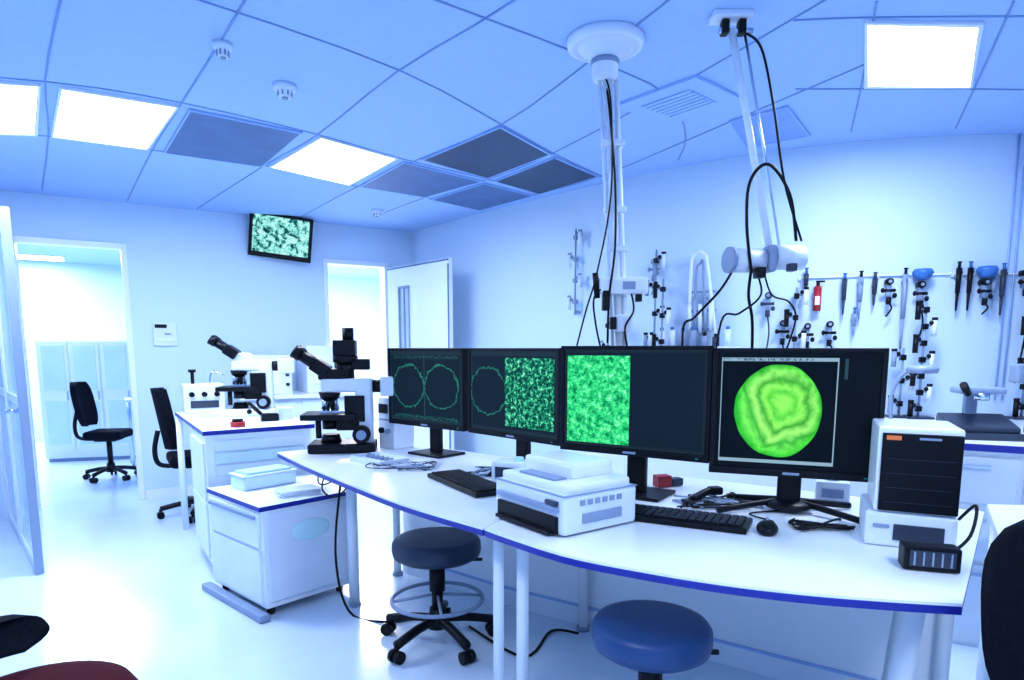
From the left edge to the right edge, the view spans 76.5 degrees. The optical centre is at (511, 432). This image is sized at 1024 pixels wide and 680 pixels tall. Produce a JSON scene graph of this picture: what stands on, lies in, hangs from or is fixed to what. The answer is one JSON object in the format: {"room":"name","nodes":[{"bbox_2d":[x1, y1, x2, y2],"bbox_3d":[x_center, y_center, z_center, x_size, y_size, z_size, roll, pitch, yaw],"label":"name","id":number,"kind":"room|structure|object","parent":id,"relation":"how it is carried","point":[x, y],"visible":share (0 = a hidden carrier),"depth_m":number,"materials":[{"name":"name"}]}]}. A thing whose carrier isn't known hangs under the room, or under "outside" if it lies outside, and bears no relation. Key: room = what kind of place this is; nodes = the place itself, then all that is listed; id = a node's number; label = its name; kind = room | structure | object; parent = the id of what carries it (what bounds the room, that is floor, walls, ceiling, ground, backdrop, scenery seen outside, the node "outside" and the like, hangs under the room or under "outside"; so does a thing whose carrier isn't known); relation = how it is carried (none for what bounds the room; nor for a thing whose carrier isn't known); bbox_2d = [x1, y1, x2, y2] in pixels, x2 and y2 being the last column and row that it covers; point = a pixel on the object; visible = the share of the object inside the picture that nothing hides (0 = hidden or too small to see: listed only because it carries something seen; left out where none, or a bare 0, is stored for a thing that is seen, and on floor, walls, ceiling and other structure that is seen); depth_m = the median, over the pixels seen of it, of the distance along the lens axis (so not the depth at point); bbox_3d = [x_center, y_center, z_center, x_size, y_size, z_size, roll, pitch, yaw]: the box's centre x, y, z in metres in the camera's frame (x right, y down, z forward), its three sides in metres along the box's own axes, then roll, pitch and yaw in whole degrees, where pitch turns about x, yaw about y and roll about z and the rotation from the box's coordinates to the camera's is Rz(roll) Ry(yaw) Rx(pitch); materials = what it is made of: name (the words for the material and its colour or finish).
{"room":"laboratory","nodes":[
{"label":"laboratory","id":0,"kind":"room"},
{"bbox_2d":[0,442,7,519],"bbox_3d":[-3.950,-0.185,1.892,0.100,2.480,6.200,0,7,0],"label":"wall","id":1,"kind":"structure","parent":0,"point":[3,503],"depth_m":4.97,"materials":[{"name":"paint"}]},
{"bbox_2d":[0,206,43,574],"bbox_3d":[-3.299,-0.275,4.212,0.104,2.050,1.653,-7,10,-41],"label":"door","id":2,"kind":"structure","parent":1,"relation":"in","point":[15,429],"depth_m":3.79,"materials":[{"name":"clear glass"}]},
{"bbox_2d":[17,254,64,261],"bbox_3d":[-6.250,-2.284,8.476,0.900,0.011,0.800,0,7,0],"label":"ceiling light panel","id":3,"kind":"object","parent":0,"point":[20,256],"depth_m":8.47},
{"bbox_2d":[18,260,382,441],"bbox_3d":[-4.976,-1.244,10.048,9.501,2.480,0.100,-5,9,-32],"label":"wall","id":4,"kind":"structure","parent":0,"point":[61,300],"depth_m":9.26,"materials":[{"name":"paint"}]},
{"bbox_2d":[0,190,411,498],"bbox_3d":[-3.105,-0.665,5.588,5.051,2.480,0.100,-5,9,-32],"label":"wall","id":5,"kind":"structure","parent":0,"point":[194,270],"depth_m":5.69,"materials":[{"name":"paint"}]},
{"bbox_2d":[12,235,144,510],"bbox_3d":[-3.540,-0.466,5.336,0.780,2.150,0.140,-5,9,-32],"label":"trim","id":6,"kind":"structure","parent":5,"relation":"attached to","point":[120,247],"depth_m":5.32,"materials":[{"name":"paint"}]},
{"bbox_2d":[152,322,177,345],"bbox_3d":[-2.973,-0.845,5.571,0.180,0.200,0.028,-5,9,-32],"label":"switch panel","id":7,"kind":"object","parent":5,"relation":"attached to","point":[164,333],"visible":1,"depth_m":5.56,"materials":[{"name":"white plastic"}]},
{"bbox_2d":[146,485,193,498],"bbox_3d":[-2.496,0.484,6.059,1.600,0.080,0.012,-5,9,-32],"label":"baseboard","id":8,"kind":"structure","parent":5,"relation":"attached to","point":[172,491],"depth_m":5.71,"materials":[{"name":"paint"}]},
{"bbox_2d":[248,213,313,262],"bbox_3d":[-2.098,-1.772,5.904,0.576,0.442,0.142,-2,8,-18],"label":"television","id":9,"kind":"object","parent":5,"relation":"attached to","point":[285,237],"visible":0.93,"depth_m":5.86,"materials":[{"name":"black plastic"}]},
{"bbox_2d":[322,258,388,396],"bbox_3d":[-1.563,-0.627,6.577,0.660,2.150,0.140,-5,9,-32],"label":"trim","id":10,"kind":"structure","parent":5,"relation":"attached to","point":[382,267],"depth_m":6.55,"materials":[{"name":"paint"}]},
{"bbox_2d":[378,397,413,448],"bbox_3d":[-0.652,-0.056,3.616,0.140,0.280,0.160,7,10,43],"label":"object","id":11,"kind":"object","parent":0,"point":[391,435],"depth_m":3.58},
{"bbox_2d":[0,421,978,679],"bbox_3d":[-2.400,0.553,6.223,13.200,0.100,14.800,0,7,0],"label":"floor","id":12,"kind":"structure","parent":0,"point":[120,583],"depth_m":3.17,"materials":[{"name":"tile"}]},
{"bbox_2d":[0,614,137,679],"bbox_3d":[-1.121,0.764,1.516,0.593,0.694,0.620,1,8,10],"label":"office chair","id":13,"kind":"object","parent":12,"relation":"on","point":[19,633],"visible":1,"depth_m":1.63,"materials":[{"name":"red fabric"}]},
{"bbox_2d":[35,339,135,461],"bbox_3d":[-4.929,-0.389,7.657,0.950,1.400,0.440,-2,8,-16],"label":"cabinet","id":14,"kind":"object","parent":12,"relation":"on","point":[103,364],"visible":0.76,"depth_m":7.45,"materials":[{"name":"white laminate"}]},
{"bbox_2d":[69,382,136,482],"bbox_3d":[-4.065,-0.018,6.465,0.545,0.970,0.510,-1,8,-10],"label":"office chair","id":15,"kind":"object","parent":12,"relation":"on","point":[82,397],"visible":0.97,"depth_m":6.42,"materials":[{"name":"fabric"}]},
{"bbox_2d":[124,397,135,465],"bbox_3d":[-4.150,-0.168,7.289,0.300,1.056,0.400,-5,9,-32],"label":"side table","id":16,"kind":"object","parent":12,"relation":"on","point":[127,399],"visible":0.2,"depth_m":7.11,"materials":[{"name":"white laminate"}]},
{"bbox_2d":[150,387,194,522],"bbox_3d":[-2.469,0.148,5.071,0.593,1.000,0.620,-5,9,-32],"label":"office chair","id":17,"kind":"object","parent":12,"relation":"on","point":[163,409],"visible":0.59,"depth_m":4.84,"materials":[{"name":"fabric"}]},
{"bbox_2d":[175,412,314,564],"bbox_3d":[-1.783,0.322,4.314,0.636,0.850,1.344,-5,9,-33],"label":"desk","id":18,"kind":"object","parent":12,"relation":"on","point":[218,449],"visible":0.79,"depth_m":3.77,"materials":[{"name":"laminate"}]},
{"bbox_2d":[181,369,224,413],"bbox_3d":[-2.189,-0.297,4.615,0.273,0.300,0.220,-5,9,-31],"label":"laboratory instrument","id":19,"kind":"object","parent":18,"relation":"on","point":[195,397],"visible":0.98,"depth_m":4.54,"materials":[{"name":"white plastic"}]},
{"bbox_2d":[207,335,294,416],"bbox_3d":[-1.744,-0.385,4.375,0.531,0.536,0.253,-2,8,-12],"label":"microscope","id":20,"kind":"object","parent":18,"relation":"on","point":[261,386],"depth_m":4.32,"materials":[{"name":"white plastic"}]},
{"bbox_2d":[247,402,299,422],"bbox_3d":[-1.488,-0.136,4.036,0.300,0.131,0.157,-4,8,-28],"label":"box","id":21,"kind":"object","parent":18,"relation":"on","point":[283,413],"visible":1,"depth_m":4.01,"materials":[{"name":"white plastic"}]},
{"bbox_2d":[202,474,348,623],"bbox_3d":[-1.224,0.577,3.498,0.660,0.555,0.635,7,10,42],"label":"base cabinet","id":22,"kind":"object","parent":12,"relation":"on","point":[271,550],"visible":0.89,"depth_m":3.26,"materials":[{"name":"white laminate"}]},
{"bbox_2d":[229,464,296,490],"bbox_3d":[-1.360,0.242,3.561,0.170,0.092,0.310,6,10,41],"label":"storage box","id":23,"kind":"object","parent":22,"relation":"on","point":[247,479],"visible":1,"depth_m":3.50,"materials":[{"name":"white plastic"}]},
{"bbox_2d":[273,484,322,498],"bbox_3d":[-1.099,0.302,3.345,0.219,0.029,0.165,-5,9,-34],"label":"paper stack","id":24,"kind":"object","parent":22,"relation":"on","point":[308,489],"visible":0.99,"depth_m":3.31,"materials":[{"name":"white paper"}]},
{"bbox_2d":[227,391,354,487],"bbox_3d":[-1.977,0.089,5.917,1.000,0.900,0.600,-5,9,-32],"label":"countertop","id":25,"kind":"structure","parent":12,"relation":"on","point":[301,402],"depth_m":5.68,"materials":[{"name":"white laminate"}]},
{"bbox_2d":[245,355,291,393],"bbox_3d":[-2.163,-0.516,5.756,0.340,0.340,0.360,-5,9,-32],"label":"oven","id":26,"kind":"object","parent":25,"relation":"on","point":[282,382],"visible":0.43,"depth_m":5.66,"materials":[{"name":"white metal"}]},
{"bbox_2d":[297,346,336,392],"bbox_3d":[-1.782,-0.586,5.989,0.300,0.420,0.360,-5,9,-32],"label":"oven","id":27,"kind":"object","parent":25,"relation":"on","point":[308,381],"visible":0.37,"depth_m":5.84,"materials":[{"name":"white metal"}]},
{"bbox_2d":[380,527,492,665],"bbox_3d":[-0.329,0.692,2.891,0.544,0.482,0.520,0,7,0],"label":"stool","id":28,"kind":"object","parent":12,"relation":"on","point":[435,550],"visible":0.95,"depth_m":2.78,"materials":[{"name":"black plastic"}]},
{"bbox_2d":[334,486,578,656],"bbox_3d":[-0.318,0.576,2.972,1.225,0.712,0.307,2,8,18],"label":"cable","id":29,"kind":"object","parent":12,"relation":"on","point":[339,490],"visible":0.73,"depth_m":3.14,"materials":[{"name":"black plastic"}]},
{"bbox_2d":[277,444,983,679],"bbox_3d":[0.003,0.590,2.647,3.052,0.752,1.233,5,9,36],"label":"desk","id":30,"kind":"object","parent":12,"relation":"on","point":[819,603],"visible":0.82,"depth_m":2.23,"materials":[{"name":"white laminate"}]},
{"bbox_2d":[290,328,392,453],"bbox_3d":[-0.881,-0.227,3.475,0.560,0.655,0.267,-1,7,-8],"label":"microscope","id":31,"kind":"object","parent":30,"relation":"on","point":[358,414],"visible":0.99,"depth_m":3.42,"materials":[{"name":"black plastic"}]},
{"bbox_2d":[350,451,409,467],"bbox_3d":[-0.640,0.129,3.143,0.170,0.035,0.270,-7,10,-44],"label":"tray","id":32,"kind":"object","parent":30,"relation":"on","point":[372,457],"visible":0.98,"depth_m":3.13,"materials":[{"name":"white plastic"}]},
{"bbox_2d":[365,460,437,470],"bbox_3d":[-0.511,0.151,3.021,0.332,0.018,0.215,0,7,0],"label":"cable tangle","id":33,"kind":"object","parent":30,"relation":"on","point":[410,464],"visible":0.88,"depth_m":2.98,"materials":[{"name":"grey plastic"}]},
{"bbox_2d":[387,348,468,458],"bbox_3d":[-0.394,-0.160,3.360,0.570,0.549,0.190,6,10,41],"label":"computer monitor","id":34,"kind":"object","parent":30,"relation":"on","point":[430,385],"visible":0.99,"depth_m":3.28,"materials":[{"name":"black plastic"}]},
{"bbox_2d":[427,469,495,497],"bbox_3d":[-0.180,0.200,2.628,0.160,0.024,0.460,-4,9,-30],"label":"keyboard","id":35,"kind":"object","parent":30,"relation":"on","point":[475,486],"visible":0.94,"depth_m":2.58,"materials":[{"name":"black plastic"}]},
{"bbox_2d":[469,456,525,475],"bbox_3d":[-0.037,0.133,2.850,0.324,0.096,0.234,0,7,0],"label":"cable tangle","id":36,"kind":"object","parent":30,"relation":"on","point":[484,470],"visible":0.26,"depth_m":2.84,"materials":[{"name":"white plastic"}]},
{"bbox_2d":[492,456,525,481],"bbox_3d":[-0.001,0.151,2.660,0.140,0.105,0.114,3,8,23],"label":"gadget","id":37,"kind":"object","parent":30,"relation":"on","point":[501,464],"visible":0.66,"depth_m":2.62,"materials":[{"name":"white plastic"}]},
{"bbox_2d":[468,348,560,455],"bbox_3d":[0.052,-0.103,2.928,0.190,0.549,0.600,-7,10,-42],"label":"computer monitor","id":38,"kind":"object","parent":30,"relation":"on","point":[514,393],"visible":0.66,"depth_m":2.85,"materials":[{"name":"black plastic"}]},
{"bbox_2d":[495,450,636,535],"bbox_3d":[0.160,0.180,2.090,0.328,0.195,0.358,-5,9,-36],"label":"printer","id":39,"kind":"object","parent":30,"relation":"on","point":[561,492],"visible":1,"depth_m":2.00,"materials":[{"name":"white plastic"}]},
{"bbox_2d":[560,346,715,501],"bbox_3d":[0.474,-0.043,2.433,0.580,0.557,0.190,5,9,33],"label":"computer monitor","id":40,"kind":"object","parent":30,"relation":"on","point":[639,403],"visible":0.93,"depth_m":2.35,"materials":[{"name":"black plastic"}]},
{"bbox_2d":[653,474,682,486],"bbox_3d":[0.626,0.191,2.604,0.115,0.045,0.050,-2,8,-17],"label":"box","id":41,"kind":"object","parent":30,"relation":"on","point":[659,480],"visible":1,"depth_m":2.58,"materials":[{"name":"red plastic"}]},
{"bbox_2d":[634,504,752,534],"bbox_3d":[0.540,0.271,2.082,0.420,0.024,0.150,4,8,27],"label":"keyboard","id":42,"kind":"object","parent":30,"relation":"on","point":[729,523],"visible":0.88,"depth_m":2.03,"materials":[{"name":"black plastic"}]},
{"bbox_2d":[681,486,722,504],"bbox_3d":[0.682,0.226,2.317,0.169,0.054,0.061,-3,8,-24],"label":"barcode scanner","id":43,"kind":"object","parent":30,"relation":"on","point":[710,490],"visible":0.93,"depth_m":2.31,"materials":[{"name":"black plastic"}]},
{"bbox_2d":[672,492,763,508],"bbox_3d":[0.724,0.242,2.321,0.318,0.018,0.220,0,7,0],"label":"cable tangle","id":44,"kind":"object","parent":30,"relation":"on","point":[713,501],"visible":0.67,"depth_m":2.28,"materials":[{"name":"grey plastic"}]},
{"bbox_2d":[749,510,780,536],"bbox_3d":[0.804,0.272,2.055,0.104,0.048,0.335,3,8,20],"label":"computer mouse","id":45,"kind":"object","parent":30,"relation":"on","point":[767,527],"visible":0.98,"depth_m":1.93,"materials":[{"name":"black plastic"}]},
{"bbox_2d":[709,348,889,523],"bbox_3d":[0.935,-0.005,2.169,0.515,0.549,0.248,3,8,21],"label":"computer monitor","id":46,"kind":"object","parent":30,"relation":"on","point":[791,415],"visible":0.91,"depth_m":2.11,"materials":[{"name":"black plastic"}]},
{"bbox_2d":[788,518,854,530],"bbox_3d":[0.951,0.283,2.005,0.185,0.018,0.122,0,7,0],"label":"cable tangle","id":47,"kind":"object","parent":30,"relation":"on","point":[801,525],"visible":1,"depth_m":1.98,"materials":[{"name":"black plastic"}]},
{"bbox_2d":[814,479,850,501],"bbox_3d":[1.149,0.194,2.333,0.110,0.115,0.092,3,8,23],"label":"tissue box","id":48,"kind":"object","parent":30,"relation":"on","point":[831,490],"visible":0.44,"depth_m":2.30,"materials":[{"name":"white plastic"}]},
{"bbox_2d":[859,418,964,546],"bbox_3d":[1.144,0.141,1.878,0.220,0.335,0.260,3,8,25],"label":"desktop computer","id":49,"kind":"object","parent":30,"relation":"on","point":[915,474],"visible":0.95,"depth_m":1.77,"materials":[{"name":"white plastic"}]},
{"bbox_2d":[898,504,978,573],"bbox_3d":[1.093,0.263,1.638,0.233,0.152,0.118,-2,8,-17],"label":"power adapter","id":50,"kind":"object","parent":30,"relation":"on","point":[914,555],"visible":1,"depth_m":1.61,"materials":[{"name":"black plastic"}]},
{"bbox_2d":[591,600,718,679],"bbox_3d":[0.411,0.799,1.957,0.544,0.512,0.520,0,7,0],"label":"stool","id":51,"kind":"object","parent":12,"relation":"on","point":[651,638],"visible":1,"depth_m":1.82,"materials":[{"name":"leather"}]},
{"bbox_2d":[567,416,1023,646],"bbox_3d":[1.861,0.384,3.645,3.620,0.900,1.566,3,8,22],"label":"lab bench","id":52,"kind":"object","parent":12,"relation":"on","point":[992,471],"visible":0.1,"depth_m":2.80,"materials":[{"name":"white laminate"}]},
{"bbox_2d":[643,250,665,345],"bbox_3d":[0.964,-0.698,4.402,0.150,1.050,0.100,6,10,41],"label":"stand","id":53,"kind":"object","parent":52,"relation":"on","point":[662,258],"visible":0.57,"depth_m":4.36,"materials":[{"name":"grey metal"}]},
{"bbox_2d":[652,278,670,345],"bbox_3d":[0.989,-0.584,4.302,0.140,0.850,0.100,6,10,40],"label":"stand","id":54,"kind":"object","parent":52,"relation":"on","point":[656,286],"visible":0.63,"depth_m":4.27,"materials":[{"name":"grey metal"}]},
{"bbox_2d":[885,348,913,417],"bbox_3d":[2.249,-0.286,3.758,0.140,0.400,0.100,2,8,12],"label":"stand","id":55,"kind":"object","parent":52,"relation":"on","point":[894,354],"visible":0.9,"depth_m":3.74,"materials":[{"name":"grey metal"}]},
{"bbox_2d":[888,365,939,418],"bbox_3d":[1.930,-0.171,3.180,0.251,0.320,0.140,4,8,27],"label":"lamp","id":56,"kind":"object","parent":52,"relation":"on","point":[922,369],"visible":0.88,"depth_m":3.13,"materials":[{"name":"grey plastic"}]},
{"bbox_2d":[903,301,937,418],"bbox_3d":[2.326,-0.409,3.685,0.140,0.663,0.100,1,8,10],"label":"stand","id":57,"kind":"object","parent":52,"relation":"on","point":[919,306],"visible":0.88,"depth_m":3.67,"materials":[{"name":"black metal"}]},
{"bbox_2d":[935,382,1023,441],"bbox_3d":[2.100,-0.105,2.931,0.300,0.255,0.240,2,8,15],"label":"bench analyser","id":58,"kind":"object","parent":52,"relation":"on","point":[977,426],"visible":0.81,"depth_m":2.88,"materials":[{"name":"grey plastic"}]},
{"bbox_2d":[1006,316,1023,419],"bbox_3d":[2.897,-0.476,3.649,0.140,0.804,0.100,0,7,2],"label":"stand","id":59,"kind":"object","parent":52,"relation":"on","point":[1017,405],"visible":0.8,"depth_m":3.67,"materials":[{"name":"black metal"}]},
{"bbox_2d":[1008,364,1023,431],"bbox_3d":[2.529,-0.214,2.953,0.459,0.463,0.218,1,8,10],"label":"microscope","id":60,"kind":"object","parent":52,"relation":"on","point":[1016,371],"visible":1,"depth_m":2.96,"materials":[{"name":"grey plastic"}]},
{"bbox_2d":[975,504,1023,679],"bbox_3d":[1.942,0.673,2.196,0.769,0.700,0.867,3,8,20],"label":"desk","id":61,"kind":"object","parent":12,"relation":"on","point":[1001,517],"visible":0.31,"depth_m":2.44,"materials":[{"name":"white laminate"}]},
{"bbox_2d":[981,519,1023,679],"bbox_3d":[1.234,0.648,1.258,0.593,0.990,0.620,-3,8,-20],"label":"office chair","id":62,"kind":"object","parent":12,"relation":"on","point":[1002,579],"visible":1,"depth_m":1.28,"materials":[{"name":"black fabric"}]},
{"bbox_2d":[0,0,1023,280],"bbox_3d":[-2.400,-2.005,5.891,13.200,0.100,14.800,0,7,0],"label":"ceiling","id":63,"kind":"structure","parent":0,"point":[154,48],"depth_m":2.87,"materials":[{"name":"tile"}]},
{"bbox_2d":[0,81,40,135],"bbox_3d":[-2.710,-1.600,3.211,1.180,0.011,0.820,0,7,0],"label":"ceiling light panel","id":64,"kind":"object","parent":63,"relation":"in","point":[19,101],"depth_m":3.20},
{"bbox_2d":[51,85,178,149],"bbox_3d":[-2.105,-1.626,3.409,0.950,0.011,0.940,0,7,0],"label":"ceiling light panel","id":65,"kind":"object","parent":63,"relation":"in","point":[81,115],"depth_m":3.34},
{"bbox_2d":[212,39,232,60],"bbox_3d":[-1.130,-1.490,2.539,0.074,0.060,0.074,0,7,0],"label":"smoke detector","id":66,"kind":"object","parent":63,"relation":"attached to","point":[223,48],"visible":1,"depth_m":2.52,"materials":[{"name":"white plastic"}]},
{"bbox_2d":[163,108,302,166],"bbox_3d":[-1.630,-1.668,3.731,0.960,0.011,1.030,0,7,0],"label":"ceiling vent","id":67,"kind":"object","parent":63,"relation":"in","point":[200,134],"depth_m":3.68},
{"bbox_2d":[272,80,296,99],"bbox_3d":[-1.030,-1.542,2.946,0.105,0.060,0.105,0,7,0],"label":"smoke detector","id":68,"kind":"object","parent":63,"relation":"attached to","point":[285,90],"visible":1,"depth_m":2.92,"materials":[{"name":"white plastic"}]},
{"bbox_2d":[268,136,397,185],"bbox_3d":[-1.150,-1.726,4.178,0.880,0.011,1.090,0,7,0],"label":"ceiling light panel","id":69,"kind":"object","parent":63,"relation":"in","point":[323,158],"depth_m":4.11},
{"bbox_2d":[359,161,481,197],"bbox_3d":[-0.665,-1.783,4.614,0.910,0.011,0.970,0,7,0],"label":"ceiling vent","id":70,"kind":"object","parent":63,"relation":"in","point":[406,178],"depth_m":4.61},
{"bbox_2d":[430,182,533,210],"bbox_3d":[-0.240,-1.848,5.120,0.820,0.011,0.930,0,7,0],"label":"ceiling vent","id":71,"kind":"object","parent":63,"relation":"in","point":[482,196],"depth_m":5.07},
{"bbox_2d":[421,126,550,178],"bbox_3d":[-0.165,-1.703,3.999,0.810,0.011,1.070,0,7,0],"label":"ceiling vent","id":72,"kind":"object","parent":63,"relation":"in","point":[499,150],"depth_m":3.96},
{"bbox_2d":[0,0,1023,216],"bbox_3d":[-0.377,-1.624,3.356,6.987,0.004,3.874,5,9,34],"label":"ceiling grid","id":73,"kind":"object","parent":63,"relation":"attached to","point":[237,12],"depth_m":2.88,"materials":[{"name":"metal"}]},
{"bbox_2d":[494,156,598,194],"bbox_3d":[0.235,-1.769,4.510,0.730,0.011,0.980,0,7,0],"label":"ceiling vent","id":74,"kind":"object","parent":63,"relation":"in","point":[553,173],"depth_m":4.47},
{"bbox_2d":[566,20,647,345],"bbox_3d":[0.380,-0.920,2.583,0.340,1.202,0.300,0,7,0],"label":"pole","id":75,"kind":"object","parent":63,"relation":"hanging from","point":[606,43],"depth_m":2.56,"materials":[{"name":"metal"}]},
{"bbox_2d":[614,75,739,125],"bbox_3d":[0.812,-1.587,3.135,0.426,0.019,0.461,-6,10,-40],"label":"ceiling vent","id":76,"kind":"object","parent":63,"relation":"in","point":[693,96],"visible":0.98,"depth_m":3.09,"materials":[{"name":"metal"}]},
{"bbox_2d":[681,9,808,347],"bbox_3d":[0.901,-0.712,2.459,0.452,1.582,0.190,0,7,0],"label":"ceiling-mounted arm","id":77,"kind":"object","parent":63,"relation":"hanging from","point":[790,258],"depth_m":2.42},
{"bbox_2d":[729,105,809,148],"bbox_3d":[1.395,-1.640,3.513,0.530,0.011,0.670,0,7,0],"label":"ceiling vent","id":78,"kind":"object","parent":63,"relation":"in","point":[790,127],"depth_m":3.48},
{"bbox_2d":[864,20,983,88],"bbox_3d":[1.685,-1.528,2.655,0.810,0.011,0.600,0,7,0],"label":"ceiling light panel","id":79,"kind":"object","parent":63,"relation":"in","point":[897,54],"depth_m":2.61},
{"bbox_2d":[412,134,1023,457],"bbox_3d":[1.182,-0.582,4.947,5.771,2.480,1.030,5,9,32],"label":"wall","id":80,"kind":"structure","parent":0,"point":[889,206],"depth_m":3.94,"materials":[{"name":"paint"}]},
{"bbox_2d":[387,258,453,449],"bbox_3d":[-0.888,-0.527,6.078,0.101,2.060,1.021,-6,10,-41],"label":"door","id":81,"kind":"structure","parent":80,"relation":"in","point":[420,295],"depth_m":5.95,"materials":[{"name":"white laminate"}]},
{"bbox_2d":[567,229,581,314],"bbox_3d":[0.487,-1.205,4.892,0.080,0.630,0.130,-7,10,-42],"label":"stand","id":82,"kind":"object","parent":80,"relation":"attached to","point":[578,235],"visible":1,"depth_m":4.87,"materials":[{"name":"grey plastic"}]},
{"bbox_2d":[648,326,740,347],"bbox_3d":[1.157,-0.577,4.253,0.620,0.230,0.180,6,9,38],"label":"bottles","id":83,"kind":"object","parent":80,"relation":"attached to","point":[727,332],"visible":0.65,"depth_m":4.21,"materials":[{"name":"white plastic"}]},
{"bbox_2d":[687,251,716,336],"bbox_3d":[1.238,-0.892,4.195,0.204,0.553,0.097,6,9,37],"label":"drying rack","id":84,"kind":"object","parent":80,"relation":"attached to","point":[712,321],"visible":0.91,"depth_m":4.18,"materials":[{"name":"white plastic"}]},
{"bbox_2d":[760,292,774,347],"bbox_3d":[1.577,-0.643,4.022,0.088,0.440,0.060,4,8,29],"label":"gas regulator","id":85,"kind":"object","parent":80,"relation":"attached to","point":[768,303],"visible":0.93,"depth_m":3.99,"materials":[{"name":"grey metal"}]},
{"bbox_2d":[775,320,789,347],"bbox_3d":[1.658,-0.518,3.994,0.088,0.340,0.060,4,8,27],"label":"gas regulator","id":86,"kind":"object","parent":80,"relation":"attached to","point":[783,330],"visible":0.85,"depth_m":3.97,"materials":[{"name":"silver metal"}]},
{"bbox_2d":[784,287,808,347],"bbox_3d":[1.716,-0.618,3.941,0.130,0.510,0.100,4,8,25],"label":"stand","id":87,"kind":"object","parent":80,"relation":"attached to","point":[805,292],"visible":0.73,"depth_m":3.89,"materials":[{"name":"grey metal"}]},
{"bbox_2d":[800,323,814,347],"bbox_3d":[1.781,-0.564,3.930,0.088,0.193,0.060,3,8,23],"label":"gas regulator","id":88,"kind":"object","parent":80,"relation":"attached to","point":[807,326],"visible":0.76,"depth_m":3.90,"materials":[{"name":"silver metal"}]},
{"bbox_2d":[813,280,824,310],"bbox_3d":[1.834,-0.816,3.886,0.059,0.177,0.069,3,8,22],"label":"fire extinguisher","id":89,"kind":"object","parent":80,"relation":"attached to","point":[817,294],"visible":1,"depth_m":3.86,"materials":[{"name":"red metal"}]},
{"bbox_2d":[821,321,836,347],"bbox_3d":[1.893,-0.568,3.884,0.088,0.193,0.060,3,8,20],"label":"gas regulator","id":90,"kind":"object","parent":80,"relation":"attached to","point":[829,324],"visible":0.92,"depth_m":3.86,"materials":[{"name":"silver metal"}]},
{"bbox_2d":[881,278,896,316],"bbox_3d":[2.178,-0.780,3.768,0.088,0.222,0.060,2,8,14],"label":"gas regulator","id":91,"kind":"object","parent":80,"relation":"attached to","point":[889,281],"visible":1,"depth_m":3.75,"materials":[{"name":"silver metal"}]},
{"bbox_2d":[798,271,1017,280],"bbox_3d":[2.516,-0.914,3.773,1.594,0.030,0.115,1,7,9],"label":"rail","id":92,"kind":"object","parent":80,"relation":"attached to","point":[951,273],"visible":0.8,"depth_m":3.79,"materials":[{"name":"white metal"}]},
{"bbox_2d":[841,273,847,319],"bbox_3d":[1.956,-0.798,3.832,0.030,0.276,0.069,3,8,19],"label":"pipette","id":93,"kind":"object","parent":92,"relation":"hanging from","point":[844,280],"visible":1,"depth_m":3.82,"materials":[{"name":"grey plastic"}]},
{"bbox_2d":[857,271,863,322],"bbox_3d":[2.037,-0.785,3.807,0.030,0.316,0.069,2,8,17],"label":"pipette","id":94,"kind":"object","parent":92,"relation":"hanging from","point":[861,278],"visible":1,"depth_m":3.79,"materials":[{"name":"grey plastic"}]},
{"bbox_2d":[871,272,877,308],"bbox_3d":[2.108,-0.822,3.781,0.030,0.216,0.069,2,8,15],"label":"pipette","id":95,"kind":"object","parent":92,"relation":"hanging from","point":[875,279],"visible":1,"depth_m":3.77,"materials":[{"name":"grey plastic"}]},
{"bbox_2d":[899,268,908,351],"bbox_3d":[2.261,-0.678,3.762,0.030,0.536,0.069,2,8,12],"label":"pipette","id":96,"kind":"object","parent":92,"relation":"hanging from","point":[904,281],"visible":0.92,"depth_m":3.74,"materials":[{"name":"grey plastic"}]},
{"bbox_2d":[954,261,962,316],"bbox_3d":[2.535,-0.811,3.700,0.030,0.316,0.069,1,7,6],"label":"pipette","id":97,"kind":"object","parent":92,"relation":"hanging from","point":[959,272],"visible":1,"depth_m":3.69,"materials":[{"name":"black plastic"}]},
{"bbox_2d":[964,261,973,317],"bbox_3d":[2.597,-0.811,3.695,0.030,0.316,0.069,1,7,4],"label":"pipette","id":98,"kind":"object","parent":92,"relation":"hanging from","point":[970,271],"visible":1,"depth_m":3.68,"materials":[{"name":"black plastic"}]},
{"bbox_2d":[990,273,998,309],"bbox_3d":[2.728,-0.810,3.688,0.030,0.256,0.069,0,7,2],"label":"pipette","id":99,"kind":"object","parent":92,"relation":"hanging from","point":[993,279],"visible":0.72,"depth_m":3.68,"materials":[{"name":"grey plastic"}]},
{"bbox_2d":[998,263,1007,320],"bbox_3d":[2.779,-0.790,3.688,0.030,0.336,0.069,0,7,2],"label":"pipette","id":100,"kind":"object","parent":92,"relation":"hanging from","point":[1004,273],"visible":0.99,"depth_m":3.67,"materials":[{"name":"grey plastic"}]},
{"bbox_2d":[1018,270,1023,357],"bbox_3d":[2.897,-0.602,3.708,0.088,0.640,0.060,0,7,2],"label":"gas regulator","id":101,"kind":"object","parent":92,"relation":"hanging from","point":[1021,272],"visible":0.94,"depth_m":3.68,"materials":[{"name":"black metal"}]},
{"bbox_2d":[912,268,933,336],"bbox_3d":[2.340,-0.705,3.726,0.110,0.461,0.110,1,8,10],"label":"gas regulator","id":102,"kind":"object","parent":80,"relation":"attached to","point":[923,273],"visible":0.87,"depth_m":3.70,"materials":[{"name":"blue plastic"}]},
{"bbox_2d":[976,266,999,314],"bbox_3d":[2.677,-0.803,3.675,0.110,0.273,0.110,0,7,3],"label":"gas regulator","id":103,"kind":"object","parent":80,"relation":"attached to","point":[987,272],"visible":1,"depth_m":3.67,"materials":[{"name":"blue plastic"}]},
{"bbox_2d":[994,133,1023,399],"bbox_3d":[2.840,-0.924,3.701,0.050,1.480,0.011,0,7,0],"label":"conduit pipe","id":104,"kind":"object","parent":80,"relation":"attached to","point":[1019,139],"visible":0.9,"depth_m":3.70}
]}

